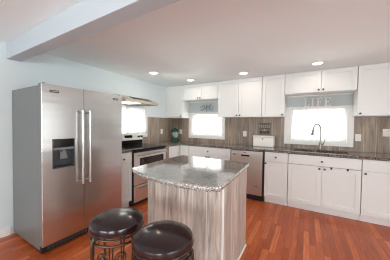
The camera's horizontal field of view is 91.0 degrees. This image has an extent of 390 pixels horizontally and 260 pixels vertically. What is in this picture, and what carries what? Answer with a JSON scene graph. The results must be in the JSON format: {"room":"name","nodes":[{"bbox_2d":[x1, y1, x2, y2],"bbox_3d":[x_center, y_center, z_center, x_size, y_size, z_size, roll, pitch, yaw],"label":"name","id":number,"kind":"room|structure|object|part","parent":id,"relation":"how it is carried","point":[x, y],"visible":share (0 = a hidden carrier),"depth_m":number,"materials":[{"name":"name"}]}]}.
{"room":"kitchen","nodes":[
{"label":"kitchen","id":0,"kind":"room"},
{"bbox_2d":[0,41,168,233],"bbox_3d":[-2.423,0.120,1.903,0.140,2.223,7.200,2,2,30],"label":"wall","id":1,"kind":"structure","parent":0,"point":[49,69],"depth_m":2.46,"materials":[{"name":"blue paint"}]},
{"bbox_2d":[0,227,10,237],"bbox_3d":[-3.167,1.212,0.523,0.016,0.095,3.990,2,2,30],"label":"baseboard","id":2,"kind":"structure","parent":1,"relation":"attached to","point":[4,232],"depth_m":2.20,"materials":[{"name":"white wood"}]},
{"bbox_2d":[122,105,147,136],"bbox_3d":[-1.327,-0.160,3.733,0.138,0.623,0.984,2,2,30],"label":"window","id":3,"kind":"structure","parent":1,"relation":"in","point":[146,109],"depth_m":4.11,"materials":[{"name":"white"}]},
{"bbox_2d":[122,106,144,133],"bbox_3d":[-1.298,-0.183,3.739,0.016,0.533,0.888,2,2,30],"label":"sheer curtain","id":4,"kind":"object","parent":3,"relation":"hanging from","point":[133,119],"visible":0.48,"depth_m":3.84,"materials":[{"name":"fabric"}]},
{"bbox_2d":[114,94,157,105],"bbox_3d":[-1.118,-0.536,3.474,0.498,0.140,0.760,2,2,30],"label":"range hood","id":5,"kind":"object","parent":1,"relation":"attached to","point":[126,100],"visible":0.82,"depth_m":3.35,"materials":[{"name":"metal"}]},
{"bbox_2d":[142,117,173,142],"bbox_3d":[-1.110,-0.003,4.001,0.008,0.558,2.230,2,2,30],"label":"tiled wall","id":6,"kind":"structure","parent":1,"relation":"attached to","point":[155,124],"depth_m":4.45,"materials":[{"name":"brown tile"}]},
{"bbox_2d":[0,0,389,86],"bbox_3d":[0.157,-0.979,0.377,6.080,0.120,7.480,2,2,30],"label":"ceiling","id":7,"kind":"structure","parent":0,"point":[203,41],"depth_m":1.99,"materials":[{"name":"white paint"}]},
{"bbox_2d":[6,0,179,61],"bbox_3d":[0.386,-0.835,0.777,5.798,0.182,0.124,2,2,30],"label":"ceiling beam","id":8,"kind":"structure","parent":7,"relation":"attached to","point":[85,18],"depth_m":1.48,"materials":[{"name":"grey paint"}]},
{"bbox_2d":[310,61,324,64],"bbox_3d":[1.758,-0.956,2.748,0.176,0.009,0.176,2,2,30],"label":"recessed light","id":9,"kind":"object","parent":7,"relation":"in","point":[316,62],"visible":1,"depth_m":2.74,"materials":[{"name":"white"}]},
{"bbox_2d":[0,198,389,259],"bbox_3d":[0.128,1.363,0.440,6.080,0.120,7.480,2,2,30],"label":"floor","id":10,"kind":"structure","parent":0,"point":[274,231],"depth_m":2.18,"materials":[{"name":"brown wood"}]},
{"bbox_2d":[12,82,121,253],"bbox_3d":[-1.539,0.374,2.426,0.813,1.710,0.929,2,2,30],"label":"refrigerator","id":11,"kind":"object","parent":10,"relation":"on","point":[67,141],"visible":0.92,"depth_m":2.09,"materials":[{"name":"grey metal"}]},
{"bbox_3d":[-1.386,0.349,2.032,0.007,1.615,0.404,2,2,30],"label":"freezer door","id":12,"kind":"part","parent":11,"relation":"part of","materials":[{"name":"metal"}]},
{"bbox_3d":[-1.248,0.189,2.139,0.030,0.822,0.027,2,2,30],"label":"handle","id":13,"kind":"part","parent":11,"relation":"part of","materials":[{"name":"metal"}]},
{"bbox_3d":[-1.206,0.188,2.210,0.030,0.822,0.027,2,2,30],"label":"handle","id":14,"kind":"part","parent":11,"relation":"part of","materials":[{"name":"metal"}]},
{"bbox_3d":[-1.151,0.341,2.436,0.007,1.615,0.520,2,2,30],"label":"door","id":15,"kind":"part","parent":11,"relation":"part of","materials":[{"name":"metal"}]},
{"bbox_2d":[88,207,143,259],"bbox_3d":[-0.532,0.919,1.316,0.362,0.695,0.362,0,2,-9],"label":"bar stool","id":16,"kind":"object","parent":10,"relation":"on","point":[119,222],"visible":0.8,"depth_m":1.20,"materials":[{"name":"black leather"}]},
{"bbox_3d":[-0.642,0.963,1.171,0.024,0.613,0.080,2,2,34],"label":"leg","id":17,"kind":"part","parent":16,"relation":"part of","materials":[{"name":"brown metal"}]},
{"bbox_3d":[-0.680,0.955,1.426,0.080,0.613,0.024,2,2,34],"label":"leg","id":18,"kind":"part","parent":16,"relation":"part of","materials":[{"name":"brown metal"}]},
{"bbox_3d":[-0.509,0.878,1.168,0.172,0.345,0.032,0,2,-9],"label":"scroll panel","id":19,"kind":"part","parent":16,"relation":"part of","materials":[{"name":"brown metal"}]},
{"bbox_3d":[-0.528,0.609,1.308,0.348,0.075,0.348,0,2,-9],"label":"seat","id":20,"kind":"part","parent":16,"relation":"part of","materials":[{"name":"black leather"}]},
{"bbox_3d":[-0.554,0.870,1.462,0.172,0.345,0.032,0,2,-9],"label":"scroll panel","id":21,"kind":"part","parent":16,"relation":"part of","materials":[{"name":"brown metal"}]},
{"bbox_3d":[-0.386,0.965,1.208,0.080,0.613,0.024,2,2,34],"label":"leg","id":22,"kind":"part","parent":16,"relation":"part of","materials":[{"name":"brown metal"}]},
{"bbox_2d":[122,152,131,206],"bbox_3d":[-1.315,0.779,3.030,0.647,0.874,0.282,2,2,30],"label":"base cabinet","id":23,"kind":"object","parent":10,"relation":"on","point":[126,157],"visible":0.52,"depth_m":2.94,"materials":[{"name":"white paint"}]},
{"bbox_2d":[122,149,131,152],"bbox_3d":[-1.322,0.320,3.018,0.630,0.038,0.298,2,2,30],"label":"countertop","id":24,"kind":"structure","parent":23,"relation":"on","point":[123,150],"depth_m":2.91,"materials":[{"name":"stone"}]},
{"bbox_3d":[-1.065,0.428,2.877,0.019,0.149,0.279,2,2,30],"label":"drawer","id":25,"kind":"part","parent":23,"relation":"part of","materials":[{"name":"white paint"}]},
{"bbox_2d":[122,133,166,205],"bbox_3d":[-1.013,0.638,3.462,0.728,1.140,0.763,2,2,30],"label":"range","id":26,"kind":"object","parent":10,"relation":"on","point":[142,154],"visible":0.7,"depth_m":3.20,"materials":[{"name":"silver metal"}]},
{"bbox_3d":[-1.291,0.129,3.614,0.069,0.137,0.755,2,2,30],"label":"control panel","id":27,"kind":"part","parent":26,"relation":"part of","materials":[{"name":"metal"}]},
{"bbox_3d":[-0.763,1.013,3.323,0.018,0.255,0.753,2,2,30],"label":"storage drawer","id":28,"kind":"part","parent":26,"relation":"part of","materials":[{"name":"metal"}]},
{"bbox_2d":[122,144,165,150],"bbox_3d":[-1.017,0.302,3.457,0.634,0.020,0.763,2,2,30],"label":"cooktop","id":29,"kind":"object","parent":26,"relation":"in","point":[134,147],"depth_m":3.40,"materials":[{"name":"black ceramic"}]},
{"bbox_3d":[-0.756,0.336,3.306,0.014,0.030,0.753,2,2,30],"label":"rail","id":30,"kind":"part","parent":26,"relation":"part of","materials":[{"name":"black"}]},
{"bbox_3d":[-0.757,0.614,3.312,0.020,0.513,0.753,2,2,30],"label":"oven door","id":31,"kind":"part","parent":26,"relation":"part of","materials":[{"name":"metal"}]},
{"bbox_3d":[-0.707,0.395,3.278,0.026,0.025,0.691,2,2,30],"label":"handle","id":32,"kind":"part","parent":26,"relation":"part of","materials":[{"name":"metal"}]},
{"bbox_2d":[132,220,194,259],"bbox_3d":[-0.187,0.928,1.126,0.362,0.695,0.362,-1,2,-40],"label":"bar stool","id":33,"kind":"object","parent":10,"relation":"on","point":[163,239],"visible":1,"depth_m":1.04,"materials":[{"name":"black leather"}]},
{"bbox_3d":[-0.005,0.972,1.112,0.080,0.613,0.024,1,2,8],"label":"leg","id":34,"kind":"part","parent":33,"relation":"part of","materials":[{"name":"brown metal"}]},
{"bbox_2d":[165,145,179,158],"bbox_3d":[-0.734,0.759,4.056,0.618,0.874,0.533,2,2,30],"label":"base cabinet","id":35,"kind":"object","parent":10,"relation":"on","point":[172,151],"visible":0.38,"depth_m":3.92,"materials":[{"name":"white paint"}]},
{"bbox_3d":[-0.568,0.718,3.745,0.016,0.767,0.162,2,2,30],"label":"filler panel","id":36,"kind":"part","parent":35,"relation":"part of","materials":[{"name":"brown wood"}]},
{"bbox_3d":[-0.432,0.711,3.976,0.019,0.756,0.364,2,2,30],"label":"door","id":37,"kind":"part","parent":35,"relation":"part of","materials":[{"name":"white paint"}]},
{"bbox_2d":[180,145,187,155],"bbox_3d":[-0.084,0.759,4.348,0.203,0.874,0.618,2,2,30],"label":"base cabinet","id":38,"kind":"object","parent":10,"relation":"on","point":[183,148],"visible":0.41,"depth_m":4.08,"materials":[{"name":"white paint"}]},
{"bbox_2d":[148,169,246,259],"bbox_3d":[0.039,0.824,1.989,0.824,0.873,0.681,2,2,30],"label":"base cabinet","id":39,"kind":"object","parent":10,"relation":"on","point":[216,221],"visible":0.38,"depth_m":1.66,"materials":[{"name":"grey wood"}]},
{"bbox_3d":[-0.123,0.830,1.710,0.798,0.873,0.011,2,2,30],"label":"panel","id":40,"kind":"part","parent":39,"relation":"part of","materials":[{"name":"wood"}]},
{"bbox_2d":[132,155,249,191],"bbox_3d":[-0.022,0.368,1.844,0.935,0.039,1.013,2,2,30],"label":"countertop","id":41,"kind":"structure","parent":39,"relation":"on","point":[201,174],"depth_m":1.61,"materials":[{"name":"grey stone"}]},
{"bbox_3d":[0.218,0.828,1.507,0.012,0.849,0.012,2,2,30],"label":"corner trim","id":42,"kind":"part","parent":39,"relation":"part of","materials":[{"name":"white wood"}]},
{"bbox_3d":[0.385,0.834,1.801,0.011,0.873,0.656,2,2,30],"label":"panel","id":43,"kind":"part","parent":39,"relation":"part of","materials":[{"name":"wood"}]},
{"bbox_3d":[0.034,1.250,2.000,0.824,0.022,0.681,2,2,30],"label":"shoe moulding","id":44,"kind":"part","parent":39,"relation":"part of","materials":[{"name":"white wood"}]},
{"bbox_2d":[188,146,231,160],"bbox_3d":[0.401,0.773,4.048,0.923,0.874,0.647,2,2,30],"label":"base cabinet","id":45,"kind":"object","parent":10,"relation":"on","point":[196,151],"visible":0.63,"depth_m":3.76,"materials":[{"name":"white paint"}]},
{"bbox_3d":[0.057,0.796,3.920,0.457,0.601,0.019,2,2,30],"label":"door","id":46,"kind":"part","parent":45,"relation":"part of","materials":[{"name":"white paint"}]},
{"bbox_3d":[0.457,0.807,3.687,0.457,0.601,0.019,2,2,30],"label":"door","id":47,"kind":"part","parent":45,"relation":"part of","materials":[{"name":"white paint"}]},
{"bbox_2d":[231,149,264,201],"bbox_3d":[1.064,0.792,3.666,0.592,0.873,0.624,2,2,30],"label":"dishwasher","id":48,"kind":"object","parent":10,"relation":"on","point":[254,188],"visible":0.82,"depth_m":3.34,"materials":[{"name":"silver metal"}]},
{"bbox_3d":[1.071,1.179,3.696,0.592,0.098,0.578,2,2,30],"label":"kick plate","id":49,"kind":"part","parent":48,"relation":"part of","materials":[{"name":"black plastic"}]},
{"bbox_2d":[264,152,288,205],"bbox_3d":[1.478,0.804,3.421,0.354,0.874,0.647,2,2,30],"label":"base cabinet","id":50,"kind":"object","parent":10,"relation":"on","point":[276,164],"visible":0.97,"depth_m":3.17,"materials":[{"name":"white paint"}]},
{"bbox_3d":[1.334,0.832,3.175,0.351,0.601,0.019,2,2,30],"label":"door","id":51,"kind":"part","parent":50,"relation":"part of","materials":[{"name":"white paint"}]},
{"bbox_3d":[1.339,0.451,3.165,0.351,0.149,0.019,2,2,30],"label":"drawer","id":52,"kind":"part","parent":50,"relation":"part of","materials":[{"name":"white paint"}]},
{"bbox_2d":[287,154,361,219],"bbox_3d":[2.027,0.822,3.101,0.903,0.869,0.647,2,2,30],"label":"base cabinet","id":53,"kind":"object","parent":10,"relation":"on","point":[329,189],"visible":1,"depth_m":2.82,"materials":[{"name":"white paint"}]},
{"bbox_3d":[1.688,0.842,2.969,0.447,0.601,0.019,2,2,30],"label":"door","id":54,"kind":"part","parent":53,"relation":"part of","materials":[{"name":"white paint"}]},
{"bbox_3d":[2.079,0.853,2.741,0.447,0.601,0.019,2,2,30],"label":"door","id":55,"kind":"part","parent":53,"relation":"part of","materials":[{"name":"white paint"}]},
{"bbox_2d":[359,159,389,226],"bbox_3d":[2.817,0.841,2.640,0.912,0.874,0.647,2,2,30],"label":"base cabinet","id":56,"kind":"object","parent":10,"relation":"on","point":[375,174],"visible":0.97,"depth_m":2.56,"materials":[{"name":"white paint"}]},
{"bbox_2d":[142,140,389,160],"bbox_3d":[1.135,0.343,3.320,4.570,0.038,1.156,2,2,30],"label":"countertop","id":57,"kind":"structure","parent":56,"relation":"on","point":[291,150],"depth_m":3.25,"materials":[{"name":"stone"}]},
{"bbox_2d":[171,128,178,140],"bbox_3d":[-0.495,0.103,4.773,0.208,0.322,0.208,2,2,30],"label":"glass jar","id":58,"kind":"object","parent":57,"relation":"on","point":[175,132],"visible":1,"depth_m":4.71,"materials":[{"name":"green glass"}]},
{"bbox_2d":[172,132,178,137],"bbox_3d":[-0.496,0.125,4.774,0.180,0.136,0.180,2,2,30],"label":"bowl","id":59,"kind":"object","parent":58,"relation":"on","point":[175,134],"depth_m":4.71,"materials":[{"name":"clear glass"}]},
{"bbox_2d":[253,135,274,147],"bbox_3d":[1.310,0.211,3.646,0.382,0.212,0.222,2,2,30],"label":"bread box","id":60,"kind":"object","parent":57,"relation":"on","point":[258,140],"visible":0.99,"depth_m":3.57,"materials":[{"name":"white metal"}]},
{"bbox_3d":[1.315,0.118,3.652,0.382,0.028,0.203,2,2,30],"label":"lid","id":61,"kind":"part","parent":60,"relation":"part of","materials":[{"name":"white metal"}]},
{"bbox_2d":[310,123,325,149],"bbox_3d":[2.063,0.113,3.241,0.279,0.447,0.092,0,2,-11],"label":"faucet","id":62,"kind":"object","parent":57,"relation":"on","point":[312,132],"visible":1,"depth_m":3.25,"materials":[{"name":"silver metal"}]},
{"bbox_3d":[2.474,0.864,2.511,0.449,0.601,0.019,2,2,30],"label":"door","id":63,"kind":"part","parent":56,"relation":"part of","materials":[{"name":"white paint"}]},
{"bbox_3d":[2.678,0.489,2.385,0.909,0.149,0.019,2,2,30],"label":"drawer","id":64,"kind":"part","parent":56,"relation":"part of","materials":[{"name":"white paint"}]},
{"bbox_2d":[182,94,375,158],"bbox_3d":[1.991,0.131,3.578,6.080,2.223,0.140,2,2,30],"label":"wall","id":65,"kind":"structure","parent":0,"point":[342,94],"depth_m":3.66,"materials":[{"name":"white paint"}]},
{"bbox_2d":[166,86,188,117],"bbox_3d":[-0.430,-0.666,4.673,0.470,0.744,0.358,2,2,30],"label":"upper cabinet","id":66,"kind":"object","parent":65,"relation":"attached to","point":[175,107],"visible":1,"depth_m":4.55,"materials":[{"name":"white paint"}]},
{"bbox_3d":[-0.501,-0.657,4.552,0.466,0.727,0.019,2,2,30],"label":"door","id":67,"kind":"part","parent":66,"relation":"part of","materials":[{"name":"white paint"}]},
{"bbox_2d":[182,82,217,101],"bbox_3d":[0.165,-0.845,4.323,0.890,0.353,0.358,2,2,30],"label":"upper cabinet","id":68,"kind":"object","parent":65,"relation":"attached to","point":[200,92],"visible":1,"depth_m":4.19,"materials":[{"name":"white paint"}]},
{"bbox_3d":[-0.099,-0.842,4.313,0.440,0.336,0.019,2,2,30],"label":"door","id":69,"kind":"part","parent":68,"relation":"part of","materials":[{"name":"white paint"}]},
{"bbox_3d":[0.286,-0.831,4.089,0.440,0.336,0.019,2,2,30],"label":"door","id":70,"kind":"part","parent":68,"relation":"part of","materials":[{"name":"white paint"}]},
{"bbox_2d":[190,101,217,112],"bbox_3d":[0.256,-0.526,4.495,0.892,0.255,0.002,2,2,30],"label":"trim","id":71,"kind":"structure","parent":65,"relation":"attached to","point":[194,107],"depth_m":4.53,"materials":[{"name":"grey paint"}]},
{"bbox_2d":[188,113,224,139],"bbox_3d":[0.287,-0.097,4.546,0.950,0.595,0.138,2,2,30],"label":"window","id":72,"kind":"structure","parent":65,"relation":"in","point":[191,135],"depth_m":4.51,"materials":[{"name":"white"}]},
{"bbox_3d":[0.296,-0.125,4.550,0.808,0.518,0.120,2,2,30],"label":"frame","id":73,"kind":"part","parent":72,"relation":"part of","materials":[{"name":"white"}]},
{"bbox_2d":[193,114,221,135],"bbox_3d":[0.281,-0.124,4.525,0.783,0.493,0.016,2,2,30],"label":"sheer curtain","id":74,"kind":"object","parent":72,"relation":"hanging from","point":[203,124],"visible":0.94,"depth_m":4.52,"materials":[{"name":"fabric"}]},
{"bbox_2d":[218,77,264,117],"bbox_3d":[0.929,-0.628,3.881,0.874,0.744,0.358,2,2,30],"label":"upper cabinet","id":75,"kind":"object","parent":65,"relation":"attached to","point":[238,98],"visible":1,"depth_m":3.74,"materials":[{"name":"white paint"}]},
{"bbox_3d":[0.669,-0.625,3.870,0.432,0.727,0.019,2,2,30],"label":"door","id":76,"kind":"part","parent":75,"relation":"part of","materials":[{"name":"white paint"}]},
{"bbox_3d":[1.048,-0.614,3.649,0.432,0.727,0.019,2,2,30],"label":"door","id":77,"kind":"part","parent":75,"relation":"part of","materials":[{"name":"white paint"}]},
{"bbox_2d":[262,74,285,117],"bbox_3d":[1.474,-0.613,3.564,0.374,0.744,0.358,2,2,30],"label":"upper cabinet","id":78,"kind":"object","parent":65,"relation":"attached to","point":[273,87],"visible":1,"depth_m":3.44,"materials":[{"name":"white paint"}]},
{"bbox_2d":[174,117,389,152],"bbox_3d":[1.958,0.049,3.509,5.788,0.558,0.008,2,2,30],"label":"tiled wall","id":79,"kind":"structure","parent":65,"relation":"attached to","point":[370,129],"depth_m":3.68,"materials":[{"name":"brown tile"}]},
{"bbox_2d":[259,123,270,134],"bbox_3d":[1.389,-0.025,3.821,0.228,0.237,0.021,2,2,30],"label":"wall plaque","id":80,"kind":"object","parent":79,"relation":"attached to","point":[264,128],"visible":1,"depth_m":3.81,"materials":[{"name":"brown wood"}]},
{"bbox_2d":[355,134,360,140],"bbox_3d":[2.642,0.123,3.101,0.074,0.116,0.008,2,2,30],"label":"wall outlet","id":81,"kind":"object","parent":79,"relation":"attached to","point":[357,136],"visible":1,"depth_m":3.10,"materials":[{"name":"white plastic"}]},
{"bbox_2d":[382,129,389,136],"bbox_3d":[2.944,0.042,2.924,0.116,0.116,0.008,2,2,30],"label":"wall outlet","id":82,"kind":"object","parent":79,"relation":"attached to","point":[386,132],"visible":1,"depth_m":2.93,"materials":[{"name":"white plastic"}]},
{"bbox_2d":[284,106,353,146],"bbox_3d":[2.181,-0.066,3.442,1.035,0.670,0.138,2,2,30],"label":"window","id":83,"kind":"structure","parent":65,"relation":"in","point":[288,119],"depth_m":3.34,"materials":[{"name":"white"}]},
{"bbox_2d":[291,108,346,141],"bbox_3d":[2.183,-0.093,3.415,0.828,0.568,0.016,2,2,30],"label":"sheer curtain","id":84,"kind":"object","parent":83,"relation":"hanging from","point":[333,121],"visible":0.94,"depth_m":3.39,"materials":[{"name":"fabric"}]},
{"bbox_2d":[286,94,352,106],"bbox_3d":[2.160,-0.503,3.384,0.988,0.195,0.002,2,2,30],"label":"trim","id":85,"kind":"structure","parent":65,"relation":"attached to","point":[347,99],"depth_m":3.35,"materials":[{"name":"grey paint"}]},
{"bbox_2d":[286,105,353,107],"bbox_3d":[2.139,-0.405,3.353,0.988,0.016,0.043,2,2,30],"label":"trim","id":86,"kind":"structure","parent":65,"relation":"attached to","point":[343,105],"depth_m":3.30,"materials":[{"name":"white wood"}]},
{"bbox_2d":[324,97,330,105],"bbox_3d":[2.262,-0.485,3.274,0.095,0.150,0.024,2,2,30],"label":"letter","id":87,"kind":"object","parent":86,"relation":"on","point":[326,101],"visible":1,"depth_m":3.27,"materials":[{"name":"white wood"}]},
{"bbox_2d":[287,93,352,97],"bbox_3d":[2.157,-0.625,3.373,0.988,0.046,0.021,2,2,30],"label":"trim","id":88,"kind":"structure","parent":65,"relation":"attached to","point":[340,93],"depth_m":3.33,"materials":[{"name":"white wood"}]},
{"bbox_2d":[285,66,357,96],"bbox_3d":[2.067,-0.792,3.214,0.982,0.353,0.358,2,2,30],"label":"upper cabinet","id":89,"kind":"object","parent":65,"relation":"attached to","point":[337,80],"visible":1,"depth_m":3.07,"materials":[{"name":"white paint"}]},
{"bbox_3d":[1.833,-0.787,3.188,0.445,0.336,0.019,2,2,30],"label":"door","id":90,"kind":"part","parent":89,"relation":"part of","materials":[{"name":"white paint"}]},
{"bbox_3d":[2.223,-0.776,2.961,0.445,0.336,0.019,2,2,30],"label":"door","id":91,"kind":"part","parent":89,"relation":"part of","materials":[{"name":"white paint"}]},
{"bbox_2d":[353,62,389,116],"bbox_3d":[2.898,-0.573,2.734,0.936,0.744,0.358,2,2,30],"label":"upper cabinet","id":92,"kind":"object","parent":65,"relation":"attached to","point":[371,98],"visible":1,"depth_m":2.77,"materials":[{"name":"white paint"}]}
]}

